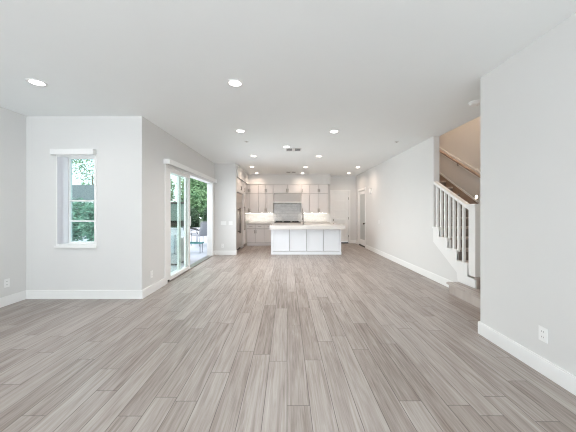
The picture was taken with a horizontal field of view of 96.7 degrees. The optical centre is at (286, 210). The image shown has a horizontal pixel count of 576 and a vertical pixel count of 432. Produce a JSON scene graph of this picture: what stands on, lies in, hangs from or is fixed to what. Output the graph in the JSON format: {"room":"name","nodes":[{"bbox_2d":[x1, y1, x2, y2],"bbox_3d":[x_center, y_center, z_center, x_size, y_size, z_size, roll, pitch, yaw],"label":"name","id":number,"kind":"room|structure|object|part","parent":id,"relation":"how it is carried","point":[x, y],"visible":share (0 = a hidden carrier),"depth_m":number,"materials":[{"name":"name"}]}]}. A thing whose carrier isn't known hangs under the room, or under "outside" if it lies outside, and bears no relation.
{"room":"empty living room","nodes":[
{"label":"empty living room","id":0,"kind":"room"},
{"bbox_2d":[0,107,25,297],"bbox_3d":[-3.970,-0.055,-1.080,0.120,2.740,9.840,0,0,0],"label":"wall","id":1,"kind":"structure","parent":0,"point":[12,124],"depth_m":3.65,"materials":[{"name":"paint"}]},
{"bbox_2d":[4,278,9,287],"bbox_3d":[-3.906,1.005,3.570,0.009,0.116,0.072,0,0,0],"label":"wall outlet","id":2,"kind":"object","parent":1,"relation":"attached to","point":[6,281],"visible":1,"depth_m":3.57,"materials":[{"name":"white plastic"}]},
{"bbox_2d":[0,290,25,307],"bbox_3d":[-3.902,1.250,-1.080,0.016,0.130,9.840,0,0,0],"label":"baseboard","id":3,"kind":"structure","parent":1,"relation":"attached to","point":[13,298],"depth_m":3.63,"materials":[{"name":"white paint"}]},
{"bbox_2d":[26,116,145,289],"bbox_3d":[-3.103,-0.055,3.900,1.855,2.740,0.120,0,0,0],"label":"wall","id":4,"kind":"structure","parent":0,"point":[118,261],"depth_m":3.84,"materials":[{"name":"paint"}]},
{"bbox_2d":[50,149,95,243],"bbox_3d":[-3.167,-0.215,3.810,0.635,1.400,0.105,0,0,0],"label":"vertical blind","id":5,"kind":"object","parent":4,"relation":"attached to","point":[62,162],"visible":1,"depth_m":3.81,"materials":[{"name":"white paint"}]},
{"bbox_2d":[54,154,96,247],"bbox_3d":[-3.152,-0.149,3.875,0.625,1.402,0.150,0,0,0],"label":"window","id":6,"kind":"structure","parent":4,"relation":"attached to","point":[71,244],"depth_m":3.83,"materials":[{"name":"white paint"}]},
{"bbox_3d":[-3.152,0.536,3.813,0.625,0.032,0.027,0,0,0],"label":"sill","id":7,"kind":"part","parent":6,"relation":"part of","materials":[{"name":"white paint"}]},
{"bbox_3d":[-3.108,-0.160,3.900,0.447,1.300,0.050,0,0,0],"label":"sash","id":8,"kind":"part","parent":6,"relation":"part of","materials":[{"name":"white paint"}]},
{"bbox_2d":[26,290,142,298],"bbox_3d":[-3.026,1.250,3.832,1.735,0.130,0.016,0,0,0],"label":"baseboard","id":9,"kind":"structure","parent":4,"relation":"attached to","point":[30,294],"depth_m":3.82,"materials":[{"name":"white paint"}]},
{"bbox_2d":[146,119,213,287],"bbox_3d":[-2.250,-0.055,5.880,0.150,2.740,3.840,0,0,0],"label":"wall","id":10,"kind":"structure","parent":0,"point":[160,145],"depth_m":4.33,"materials":[{"name":"paint"}]},
{"bbox_2d":[143,251,214,297],"bbox_3d":[-2.167,1.250,5.752,0.016,0.130,3.824,0,0,0],"label":"baseboard","id":11,"kind":"structure","parent":10,"relation":"attached to","point":[152,288],"depth_m":4.17,"materials":[{"name":"white paint"}]},
{"bbox_2d":[165,164,212,283],"bbox_3d":[-2.235,0.230,6.040,0.180,2.170,2.980,0,0,0],"label":"door","id":12,"kind":"structure","parent":10,"relation":"in","point":[170,170],"depth_m":5.46,"materials":[{"name":"white paint"}]},
{"bbox_3d":[-2.289,0.246,5.085,0.040,2.089,0.770,0,0,0],"label":"sliding panel","id":13,"kind":"part","parent":12,"relation":"part of","materials":[{"name":"clear glass"}]},
{"bbox_3d":[-2.243,0.246,5.190,0.040,2.089,1.040,0,0,0],"label":"sliding panel","id":14,"kind":"part","parent":12,"relation":"part of","materials":[{"name":"clear glass"}]},
{"bbox_3d":[-2.197,0.246,5.201,0.040,2.089,1.118,0,0,0],"label":"sliding panel","id":15,"kind":"part","parent":12,"relation":"part of","materials":[{"name":"white paint"}]},
{"bbox_2d":[163,159,216,182],"bbox_3d":[-2.118,-0.875,6.030,0.110,0.090,3.060,0,0,0],"label":"valance","id":16,"kind":"object","parent":10,"relation":"attached to","point":[165,161],"visible":1,"depth_m":5.28,"materials":[{"name":"white paint"}]},
{"bbox_2d":[214,164,236,250],"bbox_3d":[-1.853,-0.055,7.740,0.645,2.740,0.120,0,0,0],"label":"wall","id":17,"kind":"structure","parent":0,"point":[225,189],"depth_m":7.68,"materials":[{"name":"paint"}]},
{"bbox_2d":[215,250,236,254],"bbox_3d":[-1.845,1.250,7.732,0.661,0.130,0.136,0,0,0],"label":"baseboard","id":18,"kind":"structure","parent":17,"relation":"attached to","point":[216,252],"depth_m":7.66,"materials":[{"name":"white paint"}]},
{"bbox_2d":[237,178,243,193],"bbox_3d":[-1.829,-0.816,8.432,0.672,0.442,1.255,0,0,0],"label":"upper cabinet","id":19,"kind":"object","parent":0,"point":[240,184],"visible":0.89,"depth_m":8.45,"materials":[{"name":"paint"}]},
{"bbox_3d":[-1.544,-0.818,8.123,0.019,0.431,0.621,0,0,0],"label":"door","id":20,"kind":"part","parent":19,"relation":"part of","materials":[{"name":"paint"}]},
{"bbox_3d":[-1.544,-0.818,8.748,0.019,0.431,0.621,0,0,0],"label":"door","id":21,"kind":"part","parent":19,"relation":"part of","materials":[{"name":"paint"}]},
{"bbox_2d":[0,243,575,431],"bbox_3d":[-0.015,1.375,2.210,8.030,0.120,16.620,0,0,0],"label":"floor","id":22,"kind":"structure","parent":0,"point":[253,339],"depth_m":2.28,"materials":[{"name":"grey wood"}]},
{"bbox_2d":[237,193,241,249],"bbox_3d":[-1.831,0.365,8.460,0.669,1.900,1.200,0,0,0],"label":"refrigerator","id":23,"kind":"object","parent":22,"relation":"on","point":[239,196],"visible":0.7,"depth_m":8.31,"materials":[{"name":"metal"}]},
{"bbox_3d":[-1.595,0.465,8.050,0.039,1.480,0.376,0,0,0],"label":"door","id":24,"kind":"part","parent":23,"relation":"part of","materials":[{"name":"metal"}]},
{"bbox_3d":[-1.595,0.465,8.650,0.039,1.480,0.816,0,0,0],"label":"door","id":25,"kind":"part","parent":23,"relation":"part of","materials":[{"name":"metal"}]},
{"bbox_2d":[240,182,245,247],"bbox_3d":[-1.825,0.139,9.281,0.679,2.352,0.438,0,0,0],"label":"pantry cabinet","id":26,"kind":"object","parent":22,"relation":"on","point":[244,194],"visible":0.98,"depth_m":9.29,"materials":[{"name":"paint"}]},
{"bbox_3d":[-1.544,0.305,9.281,0.019,1.786,0.428,0,0,0],"label":"door","id":27,"kind":"part","parent":26,"relation":"part of","materials":[{"name":"paint"}]},
{"bbox_2d":[247,224,264,245],"bbox_3d":[-1.189,0.901,10.002,0.670,0.828,0.767,0,0,0],"label":"base cabinet","id":28,"kind":"object","parent":22,"relation":"on","point":[255,232],"visible":0.99,"depth_m":9.67,"materials":[{"name":"paint"}]},
{"bbox_3d":[-1.360,0.588,9.680,0.318,0.153,0.039,0,0,0],"label":"drawer","id":29,"kind":"part","parent":28,"relation":"part of","materials":[{"name":"paint"}]},
{"bbox_3d":[-1.360,0.940,9.680,0.318,0.508,0.039,0,0,0],"label":"door","id":30,"kind":"part","parent":28,"relation":"part of","materials":[{"name":"paint"}]},
{"bbox_3d":[-1.024,0.588,9.680,0.330,0.153,0.039,0,0,0],"label":"drawer","id":31,"kind":"part","parent":28,"relation":"part of","materials":[{"name":"paint"}]},
{"bbox_3d":[-1.024,0.940,9.680,0.330,0.508,0.039,0,0,0],"label":"door","id":32,"kind":"part","parent":28,"relation":"part of","materials":[{"name":"paint"}]},
{"bbox_2d":[247,221,274,223],"bbox_3d":[-1.008,0.455,10.015,1.035,0.060,0.740,0,0,0],"label":"countertop","id":33,"kind":"structure","parent":28,"relation":"on","point":[249,222],"depth_m":9.65,"materials":[{"name":"white stone"}]},
{"bbox_2d":[265,224,270,245],"bbox_3d":[-0.671,0.901,10.002,0.361,0.828,0.767,0,0,0],"label":"base cabinet","id":34,"kind":"object","parent":22,"relation":"on","point":[267,230],"visible":0.54,"depth_m":9.67,"materials":[{"name":"paint"}]},
{"bbox_3d":[-0.671,0.940,9.680,0.351,0.508,0.039,0,0,0],"label":"door","id":35,"kind":"part","parent":34,"relation":"part of","materials":[{"name":"paint"}]},
{"bbox_2d":[274,221,300,222],"bbox_3d":[0.020,0.858,9.993,1.010,0.915,0.781,0,0,0],"label":"range","id":36,"kind":"object","parent":22,"relation":"on","point":[275,221],"visible":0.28,"depth_m":9.69,"materials":[{"name":"metal"}]},
{"bbox_2d":[269,223,344,254],"bbox_3d":[0.592,0.870,8.140,2.213,0.890,1.280,0,0,0],"label":"kitchen island","id":37,"kind":"object","parent":22,"relation":"on","point":[286,238],"visible":1,"depth_m":7.73,"materials":[{"name":"paint"}]},
{"bbox_3d":[-0.453,0.883,7.740,0.055,0.682,0.040,0,0,0],"label":"corner post","id":38,"kind":"part","parent":37,"relation":"part of","materials":[{"name":"paint"}]},
{"bbox_3d":[-0.177,0.884,7.740,0.481,0.650,0.039,0,0,0],"label":"panel","id":39,"kind":"part","parent":37,"relation":"part of","materials":[{"name":"paint"}]},
{"bbox_3d":[0.328,0.884,7.740,0.501,0.650,0.039,0,0,0],"label":"panel","id":40,"kind":"part","parent":37,"relation":"part of","materials":[{"name":"paint"}]},
{"bbox_3d":[0.582,0.883,7.761,2.011,0.679,0.001,0,0,0],"label":"frame","id":41,"kind":"part","parent":37,"relation":"part of","materials":[{"name":"white wood"}]},
{"bbox_2d":[269,223,344,228],"bbox_3d":[0.592,0.482,8.140,2.213,0.115,1.280,0,0,0],"label":"island countertop","id":42,"kind":"structure","parent":37,"relation":"on","point":[274,225],"depth_m":7.50,"materials":[{"name":"white stone"}]},
{"bbox_3d":[0.845,0.884,7.740,0.506,0.650,0.039,0,0,0],"label":"panel","id":43,"kind":"part","parent":37,"relation":"part of","materials":[{"name":"paint"}]},
{"bbox_3d":[1.347,0.884,7.740,0.469,0.650,0.039,0,0,0],"label":"panel","id":44,"kind":"part","parent":37,"relation":"part of","materials":[{"name":"paint"}]},
{"bbox_3d":[1.611,0.883,7.740,0.045,0.682,0.040,0,0,0],"label":"corner post","id":45,"kind":"part","parent":37,"relation":"part of","materials":[{"name":"paint"}]},
{"bbox_2d":[432,175,479,307],"bbox_3d":[3.203,0.210,5.367,1.255,2.210,3.925,0,0,0],"label":"staircase","id":46,"kind":"structure","parent":22,"relation":"on","point":[459,219],"depth_m":4.19,"materials":[{"name":"white wood"}]},
{"bbox_3d":[2.825,-0.283,4.382,0.080,0.566,0.972,0,0,0],"label":"handrail","id":47,"kind":"part","parent":46,"relation":"part of","materials":[{"name":"white paint"}]},
{"bbox_3d":[2.830,0.449,3.825,0.140,1.048,0.140,0,0,0],"label":"newel post","id":48,"kind":"part","parent":46,"relation":"part of","materials":[{"name":"white paint"}]},
{"bbox_3d":[1.065,0.901,10.002,1.068,0.828,0.767,0,0,0],"label":"base cabinet","id":49,"kind":"object","parent":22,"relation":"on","visible":0},
{"bbox_2d":[300,221,329,222],"bbox_3d":[1.075,0.455,10.015,1.090,0.060,0.740,0,0,0],"label":"countertop","id":50,"kind":"structure","parent":49,"relation":"on","point":[300,221],"depth_m":9.65,"materials":[{"name":"white stone"}]},
{"bbox_2d":[0,0,575,175],"bbox_3d":[-0.015,-1.495,2.210,8.030,0.140,16.620,0,0,0],"label":"ceiling","id":51,"kind":"structure","parent":0,"point":[378,73],"depth_m":2.51,"materials":[{"name":"paint"}]},
{"bbox_2d":[25,78,47,86],"bbox_3d":[-2.772,-1.421,2.839,0.186,0.007,0.186,0,0,0],"label":"recessed light","id":52,"kind":"object","parent":51,"relation":"in","point":[36,82],"visible":1,"depth_m":2.83,"materials":[{"name":"white plastic"}]},
{"bbox_2d":[226,79,242,86],"bbox_3d":[-0.579,-1.421,2.850,0.186,0.007,0.186,0,0,0],"label":"recessed light","id":53,"kind":"object","parent":51,"relation":"in","point":[231,82],"visible":1,"depth_m":2.84,"materials":[{"name":"white plastic"}]},
{"bbox_2d":[235,129,245,132],"bbox_3d":[-0.828,-1.421,4.560,0.186,0.007,0.186,0,0,0],"label":"recessed light","id":54,"kind":"object","parent":51,"relation":"in","point":[237,130],"visible":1,"depth_m":4.57,"materials":[{"name":"white plastic"}]},
{"bbox_2d":[237,164,329,184],"bbox_3d":[-0.247,-1.231,9.100,3.855,0.388,2.600,0,0,0],"label":"soffit","id":55,"kind":"structure","parent":51,"relation":"attached to","point":[249,179],"depth_m":9.97,"materials":[{"name":"paint"}]},
{"bbox_2d":[286,148,301,150],"bbox_3d":[0.151,-1.421,5.941,0.360,0.008,0.280,0,0,0],"label":"ceiling vent","id":56,"kind":"object","parent":51,"relation":"in","point":[287,149],"visible":1,"depth_m":5.92,"materials":[{"name":"metal"}]},
{"bbox_2d":[468,100,479,106],"bbox_3d":[2.458,-1.401,3.347,0.146,0.047,0.146,0,0,0],"label":"smoke detector","id":57,"kind":"object","parent":51,"relation":"attached to","point":[473,103],"visible":0.87,"depth_m":3.32,"materials":[{"name":"white plastic"}]},
{"bbox_2d":[246,176,355,242],"bbox_3d":[0.292,-0.055,10.460,5.235,2.740,0.120,0,0,0],"label":"wall","id":58,"kind":"structure","parent":0,"point":[336,182],"depth_m":10.40,"materials":[{"name":"paint"}]},
{"bbox_2d":[246,185,258,212],"bbox_3d":[-1.473,-0.481,10.166,0.726,1.112,0.437,0,0,0],"label":"upper cabinet","id":59,"kind":"object","parent":58,"relation":"attached to","point":[252,191],"visible":0.76,"depth_m":10.00,"materials":[{"name":"paint"}]},
{"bbox_3d":[-1.655,-0.305,10.009,0.352,0.748,0.039,0,0,0],"label":"door","id":60,"kind":"part","parent":59,"relation":"part of","materials":[{"name":"paint"}]},
{"bbox_3d":[-1.291,-0.861,10.009,0.352,0.340,0.039,0,0,0],"label":"door","id":61,"kind":"part","parent":59,"relation":"part of","materials":[{"name":"paint"}]},
{"bbox_3d":[-1.291,-0.305,10.009,0.352,0.748,0.039,0,0,0],"label":"door","id":62,"kind":"part","parent":59,"relation":"part of","materials":[{"name":"paint"}]},
{"bbox_2d":[246,213,273,220],"bbox_3d":[-1.345,0.249,10.393,1.609,0.349,0.013,0,0,0],"label":"backsplash","id":63,"kind":"structure","parent":58,"relation":"attached to","point":[249,216],"depth_m":10.39,"materials":[{"name":"stone"}]},
{"bbox_2d":[259,185,273,212],"bbox_3d":[-0.824,-0.481,10.166,0.568,1.112,0.437,0,0,0],"label":"upper cabinet","id":64,"kind":"object","parent":58,"relation":"attached to","point":[266,205],"visible":1,"depth_m":10.00,"materials":[{"name":"paint"}]},
{"bbox_3d":[-0.967,-0.861,10.009,0.273,0.340,0.039,0,0,0],"label":"door","id":65,"kind":"part","parent":64,"relation":"part of","materials":[{"name":"paint"}]},
{"bbox_3d":[-0.967,-0.305,10.009,0.273,0.748,0.039,0,0,0],"label":"door","id":66,"kind":"part","parent":64,"relation":"part of","materials":[{"name":"paint"}]},
{"bbox_3d":[-0.681,-0.861,10.009,0.273,0.340,0.039,0,0,0],"label":"door","id":67,"kind":"part","parent":64,"relation":"part of","materials":[{"name":"paint"}]},
{"bbox_3d":[-0.681,-0.305,10.009,0.273,0.748,0.039,0,0,0],"label":"door","id":68,"kind":"part","parent":64,"relation":"part of","materials":[{"name":"paint"}]},
{"bbox_2d":[273,185,300,192],"bbox_3d":[0.013,-0.866,10.166,1.103,0.342,0.437,0,0,0],"label":"upper cabinet","id":69,"kind":"object","parent":58,"relation":"attached to","point":[276,188],"visible":0.95,"depth_m":10.00,"materials":[{"name":"paint"}]},
{"bbox_3d":[-0.263,-0.866,10.009,0.540,0.330,0.039,0,0,0],"label":"door","id":70,"kind":"part","parent":69,"relation":"part of","materials":[{"name":"paint"}]},
{"bbox_2d":[273,193,301,202],"bbox_3d":[0.013,-0.496,10.120,1.097,0.387,0.520,0,0,0],"label":"range hood","id":71,"kind":"object","parent":69,"relation":"attached to","point":[277,197],"visible":0.97,"depth_m":9.90,"materials":[{"name":"wood"}]},
{"bbox_3d":[0.289,-0.866,10.009,0.541,0.330,0.039,0,0,0],"label":"door","id":72,"kind":"part","parent":69,"relation":"part of","materials":[{"name":"paint"}]},
{"bbox_2d":[274,203,300,220],"bbox_3d":[0.013,0.019,10.393,1.103,0.809,0.013,0,0,0],"label":"backsplash","id":73,"kind":"structure","parent":58,"relation":"attached to","point":[282,211],"depth_m":10.39,"materials":[{"name":"tile"}]},
{"bbox_2d":[301,185,309,212],"bbox_3d":[0.725,-0.481,10.166,0.315,1.112,0.437,0,0,0],"label":"upper cabinet","id":74,"kind":"object","parent":58,"relation":"attached to","point":[305,189],"visible":1,"depth_m":10.00,"materials":[{"name":"paint"}]},
{"bbox_3d":[0.725,-0.861,10.009,0.305,0.340,0.039,0,0,0],"label":"door","id":75,"kind":"part","parent":74,"relation":"part of","materials":[{"name":"paint"}]},
{"bbox_3d":[0.725,-0.305,10.009,0.305,0.748,0.039,0,0,0],"label":"door","id":76,"kind":"part","parent":74,"relation":"part of","materials":[{"name":"paint"}]},
{"bbox_2d":[301,213,325,220],"bbox_3d":[1.084,0.249,10.393,1.032,0.349,0.013,0,0,0],"label":"backsplash","id":77,"kind":"structure","parent":58,"relation":"attached to","point":[307,216],"depth_m":10.39,"materials":[{"name":"stone"}]},
{"bbox_2d":[310,185,327,212],"bbox_3d":[1.242,-0.481,10.166,0.715,1.112,0.437,0,0,0],"label":"upper cabinet","id":78,"kind":"object","parent":58,"relation":"attached to","point":[318,194],"visible":1,"depth_m":10.00,"materials":[{"name":"paint"}]},
{"bbox_3d":[1.062,-0.861,10.009,0.347,0.340,0.039,0,0,0],"label":"door","id":79,"kind":"part","parent":78,"relation":"part of","materials":[{"name":"paint"}]},
{"bbox_3d":[1.062,-0.305,10.009,0.347,0.748,0.039,0,0,0],"label":"door","id":80,"kind":"part","parent":78,"relation":"part of","materials":[{"name":"paint"}]},
{"bbox_3d":[1.421,-0.861,10.009,0.346,0.340,0.039,0,0,0],"label":"door","id":81,"kind":"part","parent":78,"relation":"part of","materials":[{"name":"paint"}]},
{"bbox_3d":[1.421,-0.305,10.009,0.346,0.748,0.039,0,0,0],"label":"door","id":82,"kind":"part","parent":78,"relation":"part of","materials":[{"name":"paint"}]},
{"bbox_2d":[330,190,349,242],"bbox_3d":[2.160,0.230,10.431,0.820,2.170,0.179,0,0,0],"label":"door","id":83,"kind":"structure","parent":58,"relation":"in","point":[339,199],"depth_m":10.42,"materials":[{"name":"white paint"}]},
{"bbox_2d":[356,116,479,288],"bbox_3d":[3.375,-1.385,6.570,1.190,5.400,7.660,0,0,0],"label":"wall","id":84,"kind":"structure","parent":0,"point":[402,196],"depth_m":5.78,"materials":[{"name":"paint"}]},
{"bbox_2d":[358,187,365,247],"bbox_3d":[2.812,0.240,9.530,0.177,2.150,1.000,0,0,0],"label":"door","id":85,"kind":"structure","parent":84,"relation":"in","point":[361,192],"depth_m":9.55,"materials":[{"name":"white paint"}]},
{"bbox_3d":[2.820,0.217,9.530,0.008,1.695,0.610,0,0,0],"label":"frosted pane","id":86,"kind":"part","parent":85,"relation":"part of","materials":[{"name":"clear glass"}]},
{"bbox_2d":[355,240,452,287],"bbox_3d":[2.782,1.250,7.272,0.016,0.130,6.255,0,0,0],"label":"baseboard","id":87,"kind":"structure","parent":84,"relation":"attached to","point":[410,266],"depth_m":5.61,"materials":[{"name":"white paint"}]},
{"bbox_2d":[439,174,477,203],"bbox_3d":[3.841,-0.377,5.750,0.018,2.280,3.300,0,0,0],"label":"trim","id":88,"kind":"structure","parent":84,"relation":"attached to","point":[455,189],"depth_m":5.72,"materials":[{"name":"brown wood"}]},
{"bbox_2d":[439,147,479,178],"bbox_3d":[3.842,-1.167,5.850,0.015,2.153,3.300,0,0,0],"label":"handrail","id":89,"kind":"structure","parent":84,"relation":"attached to","point":[441,149],"depth_m":5.65,"materials":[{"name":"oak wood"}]},
{"bbox_2d":[439,149,479,177],"bbox_3d":[3.799,-1.218,5.900,0.079,1.996,3.227,0,0,0],"label":"wall handrail","id":90,"kind":"object","parent":84,"relation":"attached to","point":[440,151],"visible":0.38,"depth_m":5.57,"materials":[{"name":"brown wood"}]},
{"bbox_2d":[439,172,479,203],"bbox_3d":[3.837,-0.544,5.750,0.026,2.015,3.300,0,0,0],"label":"trim","id":91,"kind":"structure","parent":84,"relation":"attached to","point":[445,177],"depth_m":5.64,"materials":[{"name":"white paint"}]},
{"bbox_2d":[480,12,575,375],"bbox_3d":[2.960,-0.055,-1.630,1.780,2.740,8.740,0,0,0],"label":"wall","id":92,"kind":"structure","parent":0,"point":[528,101],"depth_m":2.17,"materials":[{"name":"paint"}]},
{"bbox_2d":[478,321,575,395],"bbox_3d":[2.952,1.250,-1.622,1.796,0.130,8.756,0,0,0],"label":"baseboard","id":93,"kind":"structure","parent":92,"relation":"attached to","point":[558,375],"depth_m":2.15,"materials":[{"name":"white paint"}]},
{"bbox_2d":[539,325,547,343],"bbox_3d":[2.066,0.995,2.066,0.009,0.116,0.072,0,0,0],"label":"wall outlet","id":94,"kind":"object","parent":92,"relation":"attached to","point":[543,332],"visible":1,"depth_m":2.06,"materials":[{"name":"white plastic"}]},
{"label":"outside","id":95,"kind":"structure","parent":0,"visible":0},
{"bbox_3d":[-17.000,1.425,24.480,46.000,0.100,41.040,0,0,0],"label":"lawn","id":96,"kind":"structure","parent":95,"visible":0},
{"bbox_2d":[72,185,93,208],"bbox_3d":[-15.850,-0.280,18.725,11.300,3.310,5.750,0,0,0],"label":"neighbor house","id":97,"kind":"structure","parent":96,"relation":"on","point":[86,192],"depth_m":17.45,"materials":[{"name":"grey"}]},
{"bbox_2d":[72,159,93,184],"bbox_3d":[-18.849,-2.406,24.849,5.364,7.568,4.225,0,0,0],"label":"tree","id":98,"kind":"object","parent":96,"relation":"on","point":[80,160],"visible":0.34,"depth_m":24.64,"materials":[{"name":"green plant"}]},
{"bbox_2d":[83,228,206,237],"bbox_3d":[-9.100,1.165,13.025,13.800,0.620,0.310,0,0,0],"label":"wall","id":99,"kind":"structure","parent":96,"relation":"on","point":[173,230],"depth_m":12.90,"materials":[{"name":"white paint"}]},
{"bbox_2d":[171,179,175,201],"bbox_3d":[-8.393,-1.208,16.006,2.940,5.174,2.585,0,0,23],"label":"tree","id":100,"kind":"object","parent":96,"relation":"on","point":[173,185],"visible":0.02,"depth_m":16.36,"materials":[{"name":"green plant"}]},
{"bbox_2d":[181,178,206,220],"bbox_3d":[-5.423,-1.051,15.594,2.246,4.861,2.648,0,0,-25],"label":"tree","id":101,"kind":"object","parent":96,"relation":"on","point":[198,197],"visible":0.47,"depth_m":14.93,"materials":[{"name":"green plant"}]},
{"bbox_2d":[190,207,199,227],"bbox_3d":[-5.203,0.576,13.903,0.935,1.651,0.996,0,0,-12],"label":"shrub","id":102,"kind":"object","parent":96,"relation":"on","point":[194,215],"visible":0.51,"depth_m":13.69,"materials":[{"name":"green plant"}]},
{"bbox_2d":[202,208,206,221],"bbox_3d":[-4.163,0.552,13.883,0.941,1.674,0.965,0,0,0],"label":"shrub","id":103,"kind":"object","parent":96,"relation":"on","point":[204,216],"visible":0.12,"depth_m":13.60,"materials":[{"name":"green plant"}]},
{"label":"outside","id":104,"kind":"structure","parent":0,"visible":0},
{"bbox_2d":[76,238,206,271],"bbox_3d":[-9.162,1.405,8.430,13.675,0.100,8.940,0,0,0],"label":"patio","id":105,"kind":"structure","parent":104,"point":[195,255],"depth_m":8.36,"materials":[{"name":"concrete"}]},
{"bbox_2d":[72,198,93,240],"bbox_3d":[-7.140,0.452,8.512,1.265,1.806,1.259,0,0,0],"label":"shrub","id":106,"kind":"object","parent":105,"relation":"on","point":[75,212],"visible":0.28,"depth_m":8.32,"materials":[{"name":"green plant"}]},
{"bbox_2d":[75,202,93,240],"bbox_3d":[-5.917,0.531,8.140,1.122,1.823,1.192,0,0,-5],"label":"shrub","id":107,"kind":"object","parent":105,"relation":"on","point":[88,214],"visible":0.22,"depth_m":7.74,"materials":[{"name":"green plant"}]},
{"bbox_2d":[171,235,183,264],"bbox_3d":[-3.075,0.975,6.700,0.770,0.760,0.700,0,0,0],"label":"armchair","id":108,"kind":"object","parent":105,"relation":"on","point":[173,237],"visible":0.25,"depth_m":6.37,"materials":[{"name":"white fabric"}]},
{"bbox_2d":[171,235,175,247],"bbox_3d":[-3.075,0.755,6.435,0.550,0.320,0.130,0,0,0],"label":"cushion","id":109,"kind":"object","parent":108,"relation":"on","point":[173,237],"depth_m":6.37,"materials":[{"name":"fabric"}]},
{"bbox_3d":[-3.075,1.195,6.700,0.750,0.240,0.700,0,0,0],"label":"frame","id":110,"kind":"part","parent":108,"relation":"part of","materials":[{"name":"white"}]},
{"bbox_3d":[-2.740,0.885,6.700,0.100,0.380,0.700,0,0,0],"label":"armrest","id":111,"kind":"part","parent":108,"relation":"part of","materials":[{"name":"white"}]},
{"bbox_2d":[171,202,183,225],"bbox_3d":[-4.635,0.485,10.295,1.150,1.740,0.070,0,0,0],"label":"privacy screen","id":112,"kind":"object","parent":105,"relation":"on","point":[173,204],"visible":0.17,"depth_m":10.28,"materials":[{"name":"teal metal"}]},
{"bbox_3d":[-4.635,0.490,10.295,1.030,0.210,0.070,0,0,0],"label":"rail","id":113,"kind":"part","parent":112,"relation":"part of","materials":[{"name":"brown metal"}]},
{"bbox_2d":[182,226,197,241],"bbox_3d":[-4.088,0.881,10.732,0.632,0.952,0.614,0,0,-25],"label":"patio chair","id":114,"kind":"object","parent":105,"relation":"on","point":[182,226],"visible":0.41,"depth_m":10.60,"materials":[{"name":"black metal"}]},
{"bbox_2d":[190,242,203,252],"bbox_3d":[-2.980,1.185,8.300,0.520,0.340,0.280,0,0,0],"label":"side table","id":115,"kind":"object","parent":105,"relation":"on","point":[200,243],"visible":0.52,"depth_m":8.25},
{"bbox_2d":[191,221,206,246],"bbox_3d":[-3.345,0.881,10.076,0.632,0.952,0.614,0,0,35],"label":"patio chair","id":116,"kind":"object","parent":105,"relation":"on","point":[203,229],"visible":0.74,"depth_m":9.84,"materials":[{"name":"black metal"}]},
{"bbox_3d":[-3.151,0.685,9.939,0.155,0.500,0.500,0,0,35],"label":"backrest","id":117,"kind":"part","parent":116,"relation":"part of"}
]}

